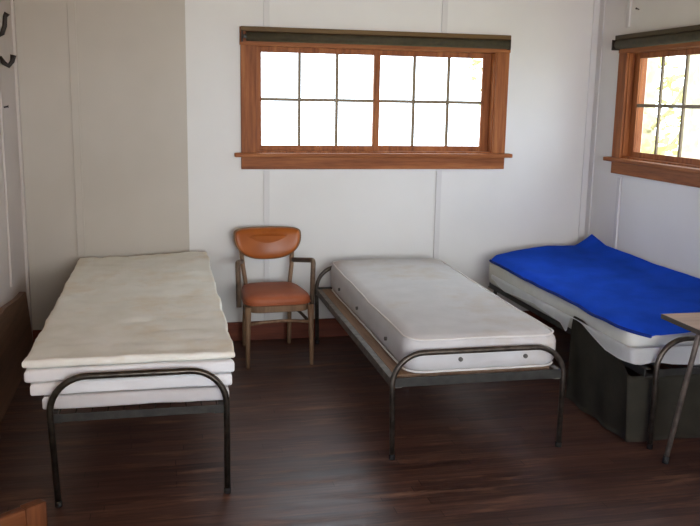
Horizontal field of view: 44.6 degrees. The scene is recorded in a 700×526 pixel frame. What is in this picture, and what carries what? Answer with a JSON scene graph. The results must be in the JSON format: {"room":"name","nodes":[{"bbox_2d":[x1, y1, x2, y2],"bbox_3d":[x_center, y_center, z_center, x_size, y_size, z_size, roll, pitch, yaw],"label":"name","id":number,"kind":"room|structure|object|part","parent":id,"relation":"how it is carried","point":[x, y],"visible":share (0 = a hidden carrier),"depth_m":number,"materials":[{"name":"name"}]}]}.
{"room":"dormitory","nodes":[
{"label":"dormitory","id":0,"kind":"room"},
{"bbox_2d":[0,0,26,306],"bbox_3d":[-1.374,-0.027,1.899,0.140,2.620,7.340,-1,11,-12],"label":"wall","id":1,"kind":"structure","parent":0,"point":[7,293],"depth_m":5.08,"materials":[{"name":"paint"}]},
{"bbox_2d":[0,11,9,36],"bbox_3d":[-1.908,-1.321,4.729,0.053,0.134,0.036,-1,11,-12],"label":"coat hook","id":2,"kind":"object","parent":1,"relation":"attached to","point":[2,33],"depth_m":4.72,"materials":[{"name":"black metal"}]},
{"bbox_2d":[0,55,13,286],"bbox_3d":[-1.956,-0.877,4.794,0.012,2.060,0.060,-1,11,-12],"label":"trim","id":3,"kind":"structure","parent":1,"relation":"attached to","point":[1,89],"depth_m":4.86,"materials":[{"name":"paint"}]},
{"bbox_2d":[0,54,15,67],"bbox_3d":[-1.905,-1.127,4.767,0.081,0.071,0.036,-1,11,-12],"label":"coat hook","id":4,"kind":"object","parent":1,"relation":"attached to","point":[12,57],"depth_m":4.76,"materials":[{"name":"black metal"}]},
{"bbox_2d":[10,0,32,336],"bbox_3d":[-2.082,-0.710,5.399,0.018,2.620,0.051,-1,11,-12],"label":"trim","id":5,"kind":"structure","parent":1,"relation":"attached to","point":[12,2],"depth_m":5.39,"materials":[{"name":"paint"}]},
{"bbox_2d":[14,0,593,329],"bbox_3d":[-0.179,-0.777,5.919,4.240,2.620,0.149,-1,11,-12],"label":"wall","id":6,"kind":"structure","parent":0,"point":[533,201],"depth_m":5.73,"materials":[{"name":"white paint"}]},
{"bbox_2d":[67,0,85,259],"bbox_3d":[-1.752,-0.787,5.480,0.050,2.488,0.009,-1,11,-12],"label":"trim","id":7,"kind":"structure","parent":6,"relation":"attached to","point":[71,13],"depth_m":5.46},
{"bbox_2d":[263,0,269,26],"bbox_3d":[-0.544,-1.795,5.564,0.040,0.500,0.011,-1,11,-12],"label":"trim","id":8,"kind":"structure","parent":6,"relation":"attached to","point":[266,3],"depth_m":5.59,"materials":[{"name":"white paint"}]},
{"bbox_2d":[264,171,269,320],"bbox_3d":[-0.573,-0.112,5.886,0.040,1.048,0.011,-1,11,-12],"label":"trim","id":9,"kind":"structure","parent":6,"relation":"attached to","point":[266,173],"depth_m":5.84,"materials":[{"name":"white paint"}]},
{"bbox_2d":[33,311,556,343],"bbox_3d":[-0.172,0.460,6.074,3.940,0.132,0.021,-1,11,-12],"label":"baseboard","id":10,"kind":"structure","parent":6,"relation":"attached to","point":[328,327],"depth_m":6.01,"materials":[{"name":"brown wood"}]},
{"bbox_2d":[234,26,512,168],"bbox_3d":[0.185,-1.118,5.902,1.970,0.928,0.192,-1,11,-12],"label":"window","id":11,"kind":"structure","parent":6,"relation":"in","point":[495,62],"depth_m":5.90,"materials":[{"name":"brown wood"}]},
{"bbox_3d":[-0.672,-1.085,5.668,0.104,0.702,0.022,-1,11,-12],"label":"casing","id":12,"kind":"part","parent":11,"relation":"part of","materials":[{"name":"brown wood"}]},
{"bbox_3d":[-0.211,-1.111,5.826,0.850,0.686,0.022,-1,11,-12],"label":"sash","id":13,"kind":"part","parent":11,"relation":"part of","materials":[{"name":"brown wood"}]},
{"bbox_3d":[0.193,-0.745,5.909,1.970,0.027,0.062,-1,11,-12],"label":"sill","id":14,"kind":"part","parent":11,"relation":"part of","materials":[{"name":"brown wood"}]},
{"bbox_3d":[0.202,-1.508,5.781,1.890,0.116,0.024,-1,11,-12],"label":"head casing","id":15,"kind":"part","parent":11,"relation":"part of","materials":[{"name":"brown wood"}]},
{"bbox_2d":[241,26,510,49],"bbox_3d":[0.205,-1.509,5.737,1.868,0.098,0.061,-1,11,-12],"label":"roller shade","id":16,"kind":"object","parent":11,"relation":"attached to","point":[267,34],"visible":1,"depth_m":5.71,"materials":[{"name":"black fabric"}]},
{"bbox_3d":[0.576,-1.136,6.027,0.858,0.686,0.022,-1,11,-12],"label":"sash","id":17,"kind":"part","parent":11,"relation":"part of","materials":[{"name":"brown wood"}]},
{"bbox_3d":[1.066,-1.128,6.051,0.094,0.702,0.022,-1,11,-12],"label":"casing","id":18,"kind":"part","parent":11,"relation":"part of","materials":[{"name":"brown wood"}]},
{"bbox_2d":[433,170,441,258],"bbox_3d":[0.623,-0.142,6.150,0.040,1.048,0.011,-1,11,-12],"label":"trim","id":19,"kind":"structure","parent":6,"relation":"attached to","point":[438,172],"depth_m":6.11,"materials":[{"name":"white paint"}]},
{"bbox_2d":[441,0,447,32],"bbox_3d":[0.651,-1.825,5.827,0.040,0.500,0.011,-1,11,-12],"label":"trim","id":20,"kind":"structure","parent":6,"relation":"attached to","point":[444,2],"depth_m":5.85,"materials":[{"name":"white paint"}]},
{"bbox_2d":[577,0,605,243],"bbox_3d":[1.743,-0.877,6.260,0.055,2.488,0.009,-1,11,-12],"label":"trim","id":21,"kind":"structure","parent":6,"relation":"attached to","point":[596,9],"depth_m":6.22,"materials":[{"name":"white paint"}]},
{"bbox_2d":[0,327,699,525],"bbox_3d":[0.589,1.245,2.663,4.240,0.100,7.480,-1,11,-12],"label":"floor","id":22,"kind":"structure","parent":0,"point":[309,444],"depth_m":4.03,"materials":[{"name":"brown wood"}]},
{"bbox_2d":[0,292,32,422],"bbox_3d":[-1.828,0.543,4.433,0.032,0.530,2.300,-1,11,-12],"label":"wooden board","id":23,"kind":"object","parent":22,"relation":"on","point":[16,339],"visible":0.93,"depth_m":4.81,"materials":[{"name":"brown wood"}]},
{"bbox_2d":[0,498,47,525],"bbox_3d":[-0.644,0.962,1.639,0.450,0.800,0.430,10,14,39],"label":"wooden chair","id":24,"kind":"object","parent":22,"relation":"on","point":[32,513],"visible":1,"depth_m":1.82,"materials":[{"name":"orange wood"}]},
{"bbox_3d":[-0.800,0.571,1.701,0.024,0.056,0.324,10,14,39],"label":"rail","id":25,"kind":"part","parent":24,"relation":"part of","materials":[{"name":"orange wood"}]},
{"bbox_3d":[-0.688,0.909,1.912,0.028,0.800,0.048,10,14,39],"label":"leg","id":26,"kind":"part","parent":24,"relation":"part of","materials":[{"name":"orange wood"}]},
{"bbox_2d":[46,368,230,507],"bbox_3d":[-1.110,0.501,4.627,0.734,0.566,2.313,-1,11,-12],"label":"frame","id":27,"kind":"object","parent":22,"relation":"on","point":[223,406],"visible":0.4,"depth_m":3.49,"materials":[{"name":"black metal"}]},
{"bbox_2d":[42,385,228,409],"bbox_3d":[-1.113,0.341,4.588,0.758,0.094,2.205,-1,11,-12],"label":"mattress","id":28,"kind":"object","parent":27,"relation":"on","point":[197,393],"visible":0.1,"depth_m":3.54,"materials":[{"name":"white fabric"}]},
{"bbox_2d":[30,372,231,395],"bbox_3d":[-1.119,0.283,4.580,0.844,0.091,2.218,-1,11,-12],"label":"mattress","id":29,"kind":"object","parent":28,"relation":"on","point":[165,381],"visible":0.13,"depth_m":3.54,"materials":[{"name":"white fabric"}]},
{"bbox_2d":[24,358,233,382],"bbox_3d":[-1.123,0.226,4.572,0.870,0.092,2.222,-1,11,-12],"label":"mattress","id":30,"kind":"object","parent":29,"relation":"on","point":[31,375],"visible":0.08,"depth_m":3.52,"materials":[{"name":"white fabric"}]},
{"bbox_2d":[22,251,234,367],"bbox_3d":[-1.134,0.173,4.575,0.866,0.079,2.212,-1,11,-12],"label":"pad","id":31,"kind":"object","parent":30,"relation":"on","point":[157,307],"visible":1,"depth_m":4.14,"materials":[{"name":"beige fabric"}]},
{"bbox_3d":[-0.866,0.618,3.514,0.688,0.033,0.008,-1,11,-12],"label":"cross rail","id":32,"kind":"part","parent":27,"relation":"part of","materials":[{"name":"metal"}]},
{"bbox_2d":[233,226,315,368],"bbox_3d":[-0.504,0.204,5.574,0.516,0.815,0.565,-2,11,-15],"label":"armchair","id":33,"kind":"object","parent":22,"relation":"on","point":[260,242],"visible":1,"depth_m":5.51,"materials":[{"name":"brown wood"}]},
{"bbox_3d":[-0.714,0.103,5.532,0.036,0.300,0.354,0,11,-4],"label":"arm","id":34,"kind":"part","parent":33,"relation":"part of","materials":[{"name":"brown wood"}]},
{"bbox_3d":[-0.718,0.192,5.747,0.052,0.765,0.093,-2,11,-15],"label":"leg","id":35,"kind":"part","parent":33,"relation":"part of","materials":[{"name":"brown wood"}]},
{"bbox_3d":[-0.633,0.466,5.320,0.042,0.390,0.052,-2,11,-15],"label":"leg","id":36,"kind":"part","parent":33,"relation":"part of","materials":[{"name":"brown wood"}]},
{"bbox_3d":[-0.559,-0.134,5.735,0.452,0.214,0.106,-2,11,-15],"label":"backrest","id":37,"kind":"part","parent":33,"relation":"part of","materials":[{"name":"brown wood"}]},
{"bbox_3d":[-0.497,0.190,5.546,0.422,0.072,0.470,-2,11,-15],"label":"seat","id":38,"kind":"part","parent":33,"relation":"part of","materials":[{"name":"orange leather"}]},
{"bbox_3d":[-0.498,0.247,5.557,0.403,0.044,0.449,-2,11,-15],"label":"seat frame","id":39,"kind":"part","parent":33,"relation":"part of","materials":[{"name":"brown wood"}]},
{"bbox_3d":[-0.406,0.182,5.830,0.052,0.765,0.093,-2,11,-15],"label":"leg","id":40,"kind":"part","parent":33,"relation":"part of","materials":[{"name":"brown wood"}]},
{"bbox_3d":[-0.309,0.089,5.639,0.036,0.300,0.354,-4,12,-25],"label":"arm","id":41,"kind":"part","parent":33,"relation":"part of","materials":[{"name":"brown wood"}]},
{"bbox_3d":[-0.251,0.453,5.421,0.042,0.390,0.052,-2,11,-15],"label":"leg","id":42,"kind":"part","parent":33,"relation":"part of","materials":[{"name":"brown wood"}]},
{"bbox_2d":[315,266,565,459],"bbox_3d":[0.402,0.459,5.011,0.887,0.554,1.995,-1,11,-12],"label":"frame","id":43,"kind":"object","parent":22,"relation":"on","point":[392,372],"visible":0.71,"depth_m":4.11,"materials":[{"name":"black metal"}]},
{"bbox_3d":[0.189,0.269,5.951,0.886,0.542,0.026,-1,11,-12],"label":"head frame","id":44,"kind":"part","parent":43,"relation":"part of","materials":[{"name":"grey metal"}]},
{"bbox_3d":[-0.003,0.379,4.904,0.033,0.040,1.932,-1,11,-12],"label":"rail","id":45,"kind":"part","parent":43,"relation":"part of","materials":[{"name":"wood"}]},
{"bbox_2d":[331,258,555,372],"bbox_3d":[0.439,0.241,4.973,0.800,0.217,1.904,-1,11,-12],"label":"mattress","id":46,"kind":"object","parent":43,"relation":"on","point":[410,305],"visible":0.98,"depth_m":4.43,"materials":[{"name":"white fabric"}]},
{"bbox_3d":[0.613,0.650,4.070,0.885,0.517,0.026,-1,11,-12],"label":"foot frame","id":47,"kind":"part","parent":43,"relation":"part of","materials":[{"name":"black metal"}]},
{"bbox_3d":[0.613,0.545,4.050,0.838,0.043,0.008,-1,11,-12],"label":"cross rail","id":48,"kind":"part","parent":43,"relation":"part of","materials":[{"name":"metal"}]},
{"bbox_3d":[0.805,0.358,5.082,0.033,0.040,1.932,-1,11,-12],"label":"rail","id":49,"kind":"part","parent":43,"relation":"part of","materials":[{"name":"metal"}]},
{"bbox_2d":[488,282,699,449],"bbox_3d":[1.600,0.434,5.210,0.812,0.568,2.080,-1,11,-12],"label":"frame","id":50,"kind":"object","parent":22,"relation":"on","point":[658,372],"visible":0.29,"depth_m":4.16,"materials":[{"name":"black metal"}]},
{"bbox_3d":[1.224,0.343,5.108,0.033,0.040,2.017,-1,11,-12],"label":"rail","id":51,"kind":"part","parent":50,"relation":"part of","materials":[{"name":"metal"}]},
{"bbox_2d":[489,262,699,364],"bbox_3d":[1.559,0.209,5.201,0.809,0.199,1.900,-1,11,-12],"label":"mattress","id":52,"kind":"object","parent":50,"relation":"on","point":[629,339],"visible":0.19,"depth_m":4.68,"materials":[{"name":"white fabric"}]},
{"bbox_2d":[489,234,699,337],"bbox_3d":[1.556,0.078,5.157,0.873,0.176,2.056,-1,11,-12],"label":"blanket","id":53,"kind":"object","parent":52,"relation":"on","point":[630,293],"visible":0.98,"depth_m":5.04,"materials":[{"name":"blue fabric"}]},
{"bbox_2d":[566,316,699,441],"bbox_3d":[1.683,0.575,4.593,0.810,0.502,0.666,-1,11,-12],"label":"blanket","id":54,"kind":"object","parent":50,"relation":"hanging from","point":[599,383],"visible":0.94,"depth_m":4.30,"materials":[{"name":"grey fabric"}]},
{"bbox_3d":[1.821,0.620,4.227,0.727,0.556,0.026,-1,11,-12],"label":"foot frame","id":55,"kind":"part","parent":50,"relation":"part of","materials":[{"name":"grey metal"}]},
{"bbox_3d":[1.823,0.524,4.208,0.676,0.033,0.008,-1,11,-12],"label":"cross rail","id":56,"kind":"part","parent":50,"relation":"part of","materials":[{"name":"metal"}]},
{"bbox_2d":[661,312,699,463],"bbox_3d":[1.856,0.635,3.828,0.703,0.709,0.623,-1,11,-12],"label":"side table","id":57,"kind":"object","parent":22,"relation":"on","point":[688,321],"visible":1,"depth_m":3.96,"materials":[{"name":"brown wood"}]},
{"bbox_2d":[589,0,699,366],"bbox_3d":[2.629,-0.127,2.781,0.140,2.620,7.340,-1,11,-12],"label":"wall","id":58,"kind":"structure","parent":0,"point":[659,224],"depth_m":5.62,"materials":[{"name":"white paint"}]},
{"bbox_2d":[612,177,621,248],"bbox_3d":[1.847,-0.082,5.974,0.014,1.038,0.040,-1,11,-12],"label":"trim","id":59,"kind":"structure","parent":58,"relation":"attached to","point":[619,179],"depth_m":5.91,"materials":[{"name":"white paint"}]},
{"bbox_2d":[625,0,631,26],"bbox_3d":[1.867,-1.803,5.689,0.014,0.450,0.040,-1,11,-12],"label":"trim","id":60,"kind":"structure","parent":58,"relation":"attached to","point":[629,2],"depth_m":5.70,"materials":[{"name":"white paint"}]},
{"bbox_2d":[603,41,699,187],"bbox_3d":[2.084,-0.911,4.994,0.192,0.928,1.970,-1,11,-12],"label":"window","id":61,"kind":"structure","parent":58,"relation":"in","point":[632,65],"depth_m":5.66,"materials":[{"name":"brown wood"}]},
{"bbox_3d":[1.849,-1.074,5.835,0.022,0.702,0.104,-1,11,-12],"label":"casing","id":62,"kind":"part","parent":61,"relation":"part of","materials":[{"name":"brown wood"}]},
{"bbox_3d":[2.015,-0.549,5.049,0.062,0.027,1.970,-1,11,-12],"label":"sill","id":63,"kind":"part","parent":61,"relation":"part of","materials":[{"name":"brown wood"}]},
{"bbox_2d":[611,25,699,50],"bbox_3d":[2.004,-1.318,4.902,0.061,0.098,1.868,-1,11,-12],"label":"roller shade","id":64,"kind":"object","parent":61,"relation":"attached to","point":[685,34],"visible":1,"depth_m":5.27,"materials":[{"name":"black fabric"}]},
{"bbox_3d":[2.046,-1.309,4.907,0.024,0.116,1.890,-1,11,-12],"label":"head casing","id":65,"kind":"part","parent":61,"relation":"part of","materials":[{"name":"brown wood"}]},
{"bbox_3d":[2.013,-0.985,5.365,0.022,0.686,0.885,-1,11,-12],"label":"sash","id":66,"kind":"part","parent":61,"relation":"part of","materials":[{"name":"brown wood"}]},
{"bbox_2d":[648,362,694,368],"bbox_3d":[2.518,1.086,3.050,0.020,0.132,7.170,-1,11,-12],"label":"baseboard","id":67,"kind":"structure","parent":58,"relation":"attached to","point":[662,366],"depth_m":5.33,"materials":[{"name":"brown wood"}]},
{"label":"outside","id":68,"kind":"structure","parent":0,"visible":0},
{"bbox_3d":[1.593,0.268,11.568,59.800,0.359,59.800,-1,11,-12],"label":"ground","id":69,"kind":"structure","parent":68,"visible":0},
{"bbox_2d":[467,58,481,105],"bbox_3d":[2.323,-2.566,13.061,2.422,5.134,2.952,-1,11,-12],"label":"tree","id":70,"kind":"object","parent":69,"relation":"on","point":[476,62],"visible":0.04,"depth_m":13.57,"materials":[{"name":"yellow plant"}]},
{"bbox_2d":[641,57,683,154],"bbox_3d":[3.197,-1.604,9.143,2.621,4.750,2.762,-1,11,-12],"label":"tree","id":71,"kind":"object","parent":69,"relation":"on","point":[649,119],"visible":0.12,"depth_m":9.07,"materials":[{"name":"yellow plant"}]},
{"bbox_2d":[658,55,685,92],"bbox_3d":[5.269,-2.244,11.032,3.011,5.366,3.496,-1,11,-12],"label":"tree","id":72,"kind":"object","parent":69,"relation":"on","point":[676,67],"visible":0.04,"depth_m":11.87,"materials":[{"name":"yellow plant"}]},
{"bbox_2d":[681,54,699,158],"bbox_3d":[2.702,-0.517,6.864,0.120,3.550,0.120,-1,11,-12],"label":"porch post","id":73,"kind":"object","parent":69,"relation":"on","point":[690,143],"visible":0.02,"depth_m":6.69,"materials":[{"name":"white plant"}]}
]}

